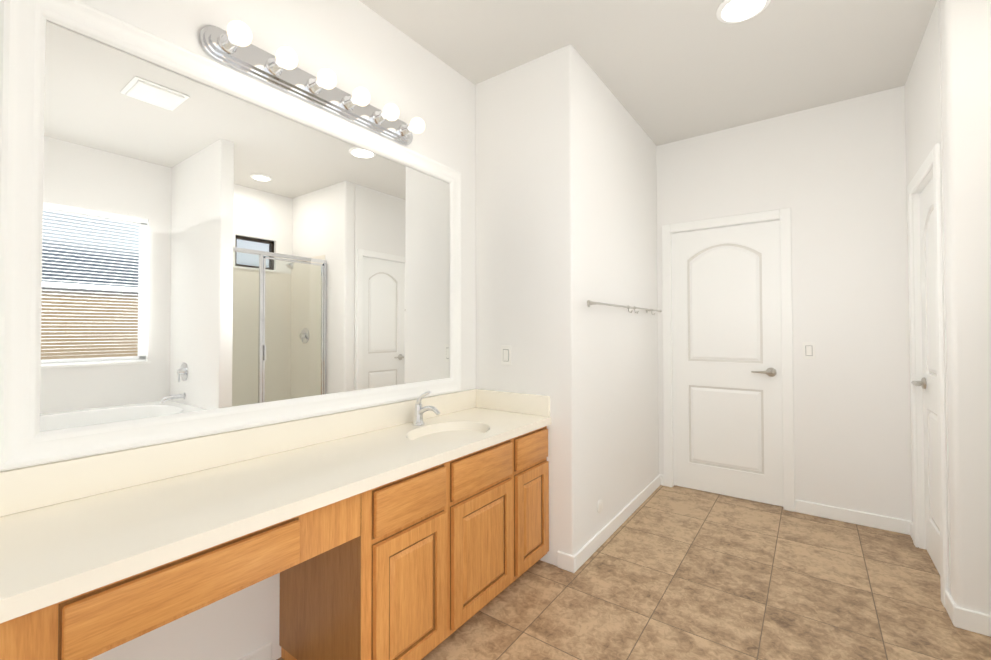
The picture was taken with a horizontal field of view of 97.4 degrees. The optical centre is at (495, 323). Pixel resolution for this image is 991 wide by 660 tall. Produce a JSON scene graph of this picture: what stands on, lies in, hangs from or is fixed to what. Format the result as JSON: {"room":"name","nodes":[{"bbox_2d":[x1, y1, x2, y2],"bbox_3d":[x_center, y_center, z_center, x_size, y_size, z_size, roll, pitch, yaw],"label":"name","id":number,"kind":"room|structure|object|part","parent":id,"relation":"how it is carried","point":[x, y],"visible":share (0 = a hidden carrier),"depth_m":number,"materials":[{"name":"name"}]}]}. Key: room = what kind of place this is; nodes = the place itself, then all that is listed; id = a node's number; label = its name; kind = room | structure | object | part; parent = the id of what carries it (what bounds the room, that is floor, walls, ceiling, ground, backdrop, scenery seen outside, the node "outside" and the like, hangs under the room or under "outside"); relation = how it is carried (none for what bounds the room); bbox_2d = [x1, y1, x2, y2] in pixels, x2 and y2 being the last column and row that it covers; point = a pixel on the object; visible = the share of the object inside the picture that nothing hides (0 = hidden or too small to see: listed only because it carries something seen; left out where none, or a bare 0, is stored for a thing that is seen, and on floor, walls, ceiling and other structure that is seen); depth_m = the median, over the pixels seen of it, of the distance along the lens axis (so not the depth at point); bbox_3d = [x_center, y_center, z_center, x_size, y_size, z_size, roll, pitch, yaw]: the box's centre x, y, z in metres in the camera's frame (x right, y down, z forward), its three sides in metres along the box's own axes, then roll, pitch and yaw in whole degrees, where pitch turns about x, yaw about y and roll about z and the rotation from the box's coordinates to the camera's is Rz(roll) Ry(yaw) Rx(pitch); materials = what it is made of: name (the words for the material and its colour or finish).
{"room":"bathroom","nodes":[
{"label":"bathroom","id":0,"kind":"room"},
{"bbox_2d":[0,0,475,659],"bbox_3d":[-0.785,-0.101,1.820,0.156,2.765,5.533,-1,-1,36],"label":"wall","id":1,"kind":"structure","parent":0,"point":[193,245],"depth_m":1.49,"materials":[{"name":"white paint"}]},
{"bbox_2d":[239,642,271,659],"bbox_3d":[-1.094,1.231,1.287,0.013,0.085,0.860,-1,-1,36],"label":"baseboard","id":2,"kind":"structure","parent":1,"relation":"attached to","point":[263,652],"depth_m":1.60,"materials":[{"name":"white wood"}]},
{"bbox_2d":[199,20,424,144],"bbox_3d":[-0.652,-0.964,1.808,0.162,0.112,0.960,-1,-1,36],"label":"vanity light fixture","id":3,"kind":"object","parent":1,"relation":"attached to","point":[232,46],"visible":1,"depth_m":1.70,"materials":[{"name":"silver metal"}]},
{"bbox_2d":[218,34,236,53],"bbox_3d":[-0.913,-0.969,1.497,0.046,0.060,0.060,-1,-1,36],"label":"socket","id":4,"kind":"object","parent":3,"relation":"attached to","point":[225,45],"depth_m":1.49,"materials":[{"name":"silver metal"}]},
{"bbox_3d":[-0.860,-0.970,1.458,0.088,0.076,0.076,-1,-1,36],"label":"bulb","id":5,"kind":"part","parent":3,"relation":"part of","materials":[{"name":"white glass"}]},
{"bbox_2d":[266,58,283,75],"bbox_3d":[-0.818,-0.967,1.628,0.046,0.060,0.060,-1,-1,36],"label":"socket","id":6,"kind":"object","parent":3,"relation":"attached to","point":[273,68],"depth_m":1.62,"materials":[{"name":"silver metal"}]},
{"bbox_3d":[-0.764,-0.968,1.590,0.088,0.076,0.076,-1,-1,36],"label":"bulb","id":7,"kind":"part","parent":3,"relation":"part of","materials":[{"name":"white glass"}]},
{"bbox_2d":[307,78,322,94],"bbox_3d":[-0.723,-0.965,1.759,0.046,0.060,0.060,-1,-1,36],"label":"socket","id":8,"kind":"object","parent":3,"relation":"attached to","point":[313,87],"depth_m":1.75,"materials":[{"name":"silver metal"}]},
{"bbox_3d":[-0.669,-0.966,1.721,0.088,0.076,0.076,-1,-1,36],"label":"bulb","id":9,"kind":"part","parent":3,"relation":"part of","materials":[{"name":"white glass"}]},
{"bbox_2d":[342,95,356,110],"bbox_3d":[-0.627,-0.963,1.891,0.046,0.060,0.060,-1,-1,36],"label":"socket","id":10,"kind":"object","parent":3,"relation":"attached to","point":[348,104],"depth_m":1.88,"materials":[{"name":"silver metal"}]},
{"bbox_3d":[-0.574,-0.964,1.852,0.088,0.076,0.076,-1,-1,36],"label":"bulb","id":11,"kind":"part","parent":3,"relation":"part of","materials":[{"name":"white glass"}]},
{"bbox_2d":[373,111,385,124],"bbox_3d":[-0.532,-0.961,2.022,0.046,0.060,0.060,-1,-1,36],"label":"socket","id":12,"kind":"object","parent":3,"relation":"attached to","point":[378,117],"depth_m":2.01,"materials":[{"name":"silver metal"}]},
{"bbox_3d":[-0.479,-0.962,1.983,0.088,0.076,0.076,-1,-1,36],"label":"bulb","id":13,"kind":"part","parent":3,"relation":"part of","materials":[{"name":"white glass"}]},
{"bbox_2d":[399,124,411,136],"bbox_3d":[-0.437,-0.959,2.153,0.046,0.060,0.060,-1,-1,36],"label":"socket","id":14,"kind":"object","parent":3,"relation":"attached to","point":[404,129],"depth_m":2.14,"materials":[{"name":"silver metal"}]},
{"bbox_3d":[-0.384,-0.960,2.114,0.088,0.076,0.076,-1,-1,36],"label":"bulb","id":15,"kind":"part","parent":3,"relation":"part of","materials":[{"name":"white glass"}]},
{"bbox_2d":[277,485,990,659],"bbox_3d":[0.526,1.293,0.847,3.390,0.060,5.533,-1,-1,36],"label":"floor","id":16,"kind":"structure","parent":0,"point":[674,572],"depth_m":2.03,"materials":[{"name":"tile"}]},
{"bbox_2d":[0,409,550,659],"bbox_3d":[-0.814,0.899,1.251,0.513,0.747,3.062,-1,-1,36],"label":"bathroom vanity","id":17,"kind":"object","parent":16,"relation":"on","point":[416,529],"depth_m":1.40,"materials":[{"name":"brown wood"}]},
{"bbox_2d":[0,389,475,516],"bbox_3d":[-1.014,0.432,1.403,0.020,0.111,3.062,-1,-1,36],"label":"backsplash","id":18,"kind":"structure","parent":17,"relation":"on","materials":[{"name":"beige stone"}]},
{"bbox_3d":[-0.627,0.878,1.526,0.493,0.696,0.003,-1,-1,36],"label":"panel","id":19,"kind":"part","parent":17,"relation":"part of","materials":[{"name":"brown wood"}]},
{"bbox_3d":[-0.295,0.626,1.551,0.019,0.150,0.334,-1,-1,36],"label":"drawer","id":20,"kind":"part","parent":17,"relation":"part of","materials":[{"name":"brown wood"}]},
{"bbox_3d":[-0.294,0.964,1.546,0.019,0.475,0.334,-1,-1,36],"label":"door","id":21,"kind":"part","parent":17,"relation":"part of","materials":[{"name":"brown wood"}]},
{"bbox_2d":[412,391,439,425],"bbox_3d":[-0.335,0.412,2.120,0.172,0.171,0.060,-1,-1,36],"label":"faucet","id":22,"kind":"object","parent":17,"relation":"on","point":[419,410],"depth_m":2.13,"materials":[{"name":"silver metal"}]},
{"bbox_3d":[-0.048,0.631,1.891,0.019,0.150,0.416,-1,-1,36],"label":"drawer","id":23,"kind":"part","parent":17,"relation":"part of","materials":[{"name":"brown wood"}]},
{"bbox_3d":[-0.047,0.969,1.885,0.019,0.475,0.416,-1,-1,36],"label":"door","id":24,"kind":"part","parent":17,"relation":"part of","materials":[{"name":"brown wood"}]},
{"bbox_3d":[0.188,0.636,2.216,0.019,0.150,0.301,-1,-1,36],"label":"drawer","id":25,"kind":"part","parent":17,"relation":"part of","materials":[{"name":"brown wood"}]},
{"bbox_3d":[0.189,0.974,2.210,0.019,0.475,0.301,-1,-1,36],"label":"door","id":26,"kind":"part","parent":17,"relation":"part of","materials":[{"name":"brown wood"}]},
{"bbox_2d":[476,45,658,565],"bbox_3d":[0.602,-0.083,3.107,0.648,2.765,1.579,-1,-1,36],"label":"wall bump-out","id":27,"kind":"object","parent":16,"relation":"on","point":[566,198],"visible":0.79,"depth_m":2.51,"materials":[{"name":"white paint"}]},
{"bbox_2d":[501,345,510,364],"bbox_3d":[0.060,0.183,2.513,0.070,0.114,0.010,-1,-1,36],"label":"light switch","id":28,"kind":"object","parent":27,"relation":"attached to","point":[505,354],"visible":1,"depth_m":2.51,"materials":[{"name":"white plastic"}]},
{"bbox_2d":[557,551,574,572],"bbox_3d":[0.369,1.244,2.273,0.101,0.085,0.013,-1,-1,36],"label":"baseboard","id":29,"kind":"structure","parent":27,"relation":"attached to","point":[565,561],"depth_m":2.27,"materials":[{"name":"white wood"}]},
{"bbox_2d":[597,499,602,513],"bbox_3d":[0.611,1.065,2.536,0.008,0.080,0.080,-1,-1,36],"label":"electrical outlet cover","id":30,"kind":"object","parent":27,"relation":"attached to","point":[599,506],"visible":1,"depth_m":2.53,"materials":[{"name":"white plastic"}]},
{"bbox_2d":[574,474,660,571],"bbox_3d":[0.872,1.253,2.891,0.013,0.085,1.579,-1,-1,36],"label":"baseboard","id":31,"kind":"structure","parent":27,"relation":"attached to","point":[584,553],"depth_m":2.68,"materials":[{"name":"white wood"}]},
{"bbox_2d":[587,300,661,314],"bbox_3d":[0.876,-0.095,2.854,0.089,0.057,1.365,-1,-1,36],"label":"towel rail","id":32,"kind":"object","parent":27,"relation":"attached to","point":[589,302],"visible":1,"depth_m":2.70,"materials":[{"name":"silver metal"}]},
{"bbox_2d":[359,0,936,145],"bbox_3d":[0.520,-1.541,0.893,3.390,0.080,5.533,-1,-1,36],"label":"ceiling","id":33,"kind":"structure","parent":0,"point":[667,71],"depth_m":2.33,"materials":[{"name":"white paint"}]},
{"bbox_2d":[716,0,770,23],"bbox_3d":[1.155,-1.475,2.030,0.224,0.014,0.224,-1,-1,36],"label":"recessed light","id":34,"kind":"object","parent":33,"relation":"in","point":[733,11],"visible":1,"depth_m":2.04,"materials":[{"name":"white plastic"}]},
{"bbox_2d":[656,86,911,520],"bbox_3d":[1.755,-0.082,3.319,2.265,2.765,0.120,-1,-1,36],"label":"wall","id":35,"kind":"structure","parent":0,"point":[832,176],"depth_m":2.88,"materials":[{"name":"white paint"}]},
{"bbox_2d":[661,474,663,485],"bbox_3d":[1.347,1.262,3.514,0.025,0.085,0.013,-1,-1,36],"label":"baseboard","id":36,"kind":"structure","parent":35,"relation":"attached to","point":[662,479],"depth_m":3.51,"materials":[{"name":"white wood"}]},
{"bbox_2d":[672,220,782,506],"bbox_3d":[1.738,0.280,3.309,0.737,2.025,0.035,-1,-1,36],"label":"door","id":37,"kind":"structure","parent":35,"relation":"in","point":[726,333],"depth_m":3.28,"materials":[{"name":"white wood"}]},
{"bbox_2d":[751,368,776,376],"bbox_3d":[1.921,0.347,3.117,0.153,0.066,0.057,-1,-1,36],"label":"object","id":38,"kind":"structure","parent":37,"relation":"attached to","point":[771,372],"depth_m":3.10,"materials":[{"name":"silver metal"}]},
{"bbox_2d":[662,208,794,511],"bbox_3d":[1.742,0.250,3.315,0.869,2.102,0.136,-1,-1,36],"label":"door frame","id":39,"kind":"structure","parent":35,"relation":"attached to","point":[784,215],"depth_m":3.10,"materials":[{"name":"white wood"}]},
{"bbox_2d":[803,342,814,358],"bbox_3d":[2.131,0.184,2.960,0.070,0.114,0.010,-1,-1,36],"label":"light switch","id":40,"kind":"object","parent":35,"relation":"attached to","point":[808,350],"visible":1,"depth_m":2.96,"materials":[{"name":"white plastic"}]},
{"bbox_2d":[795,499,911,534],"bbox_3d":[2.299,1.250,2.822,0.590,0.085,0.013,-1,-1,36],"label":"baseboard","id":41,"kind":"structure","parent":35,"relation":"attached to","point":[897,525],"depth_m":2.80,"materials":[{"name":"white wood"}]},
{"bbox_2d":[905,0,950,593],"bbox_3d":[2.325,-0.100,2.280,0.120,2.765,0.893,-1,-1,36],"label":"wall","id":42,"kind":"structure","parent":0,"point":[923,108],"depth_m":2.17,"materials":[{"name":"white paint"}]},
{"bbox_2d":[910,522,912,539],"bbox_3d":[2.494,1.246,2.600,0.013,0.085,0.118,-1,-1,36],"label":"baseboard","id":43,"kind":"structure","parent":42,"relation":"attached to","point":[911,529],"depth_m":2.61,"materials":[{"name":"white wood"}]},
{"bbox_2d":[911,178,939,573],"bbox_3d":[2.258,0.262,2.253,0.092,2.025,0.612,-1,-1,36],"label":"hall door","id":44,"kind":"structure","parent":42,"relation":"in","point":[927,383],"depth_m":2.35,"materials":[{"name":"white wood"}]},
{"bbox_3d":[2.360,0.335,2.422,0.057,0.066,0.153,-1,-1,36],"label":"handle","id":45,"kind":"part","parent":44,"relation":"part of","materials":[{"name":"silver metal"}]},
{"bbox_2d":[907,143,948,606],"bbox_3d":[2.286,0.231,2.233,0.136,2.102,0.744,-1,-1,36],"label":"door frame","id":46,"kind":"structure","parent":42,"relation":"attached to","point":[933,159],"depth_m":2.49,"materials":[{"name":"white wood"}]},
{"bbox_3d":[2.293,0.262,2.228,0.119,2.040,0.620,-1,-1,36],"label":"hall door jamb","id":47,"kind":"part","parent":46,"relation":"part of","materials":[{"name":"white wood"}]},
{"bbox_2d":[945,590,955,622],"bbox_3d":[1.982,1.235,1.894,0.013,0.085,0.138,-1,-1,36],"label":"baseboard","id":48,"kind":"structure","parent":42,"relation":"attached to","point":[949,603],"depth_m":1.89,"materials":[{"name":"white wood"}]},
{"bbox_2d":[940,0,990,614],"bbox_3d":[2.386,-0.111,1.610,1.005,2.765,0.120,-1,-1,36],"label":"wall","id":49,"kind":"structure","parent":0,"point":[965,28],"depth_m":1.83,"materials":[{"name":"white paint"}]},
{"bbox_2d":[953,606,990,636],"bbox_3d":[2.067,1.232,1.739,0.333,0.085,0.013,-1,-1,36],"label":"baseboard","id":50,"kind":"structure","parent":49,"relation":"attached to","point":[972,621],"depth_m":1.80,"materials":[{"name":"white wood"}]}
]}

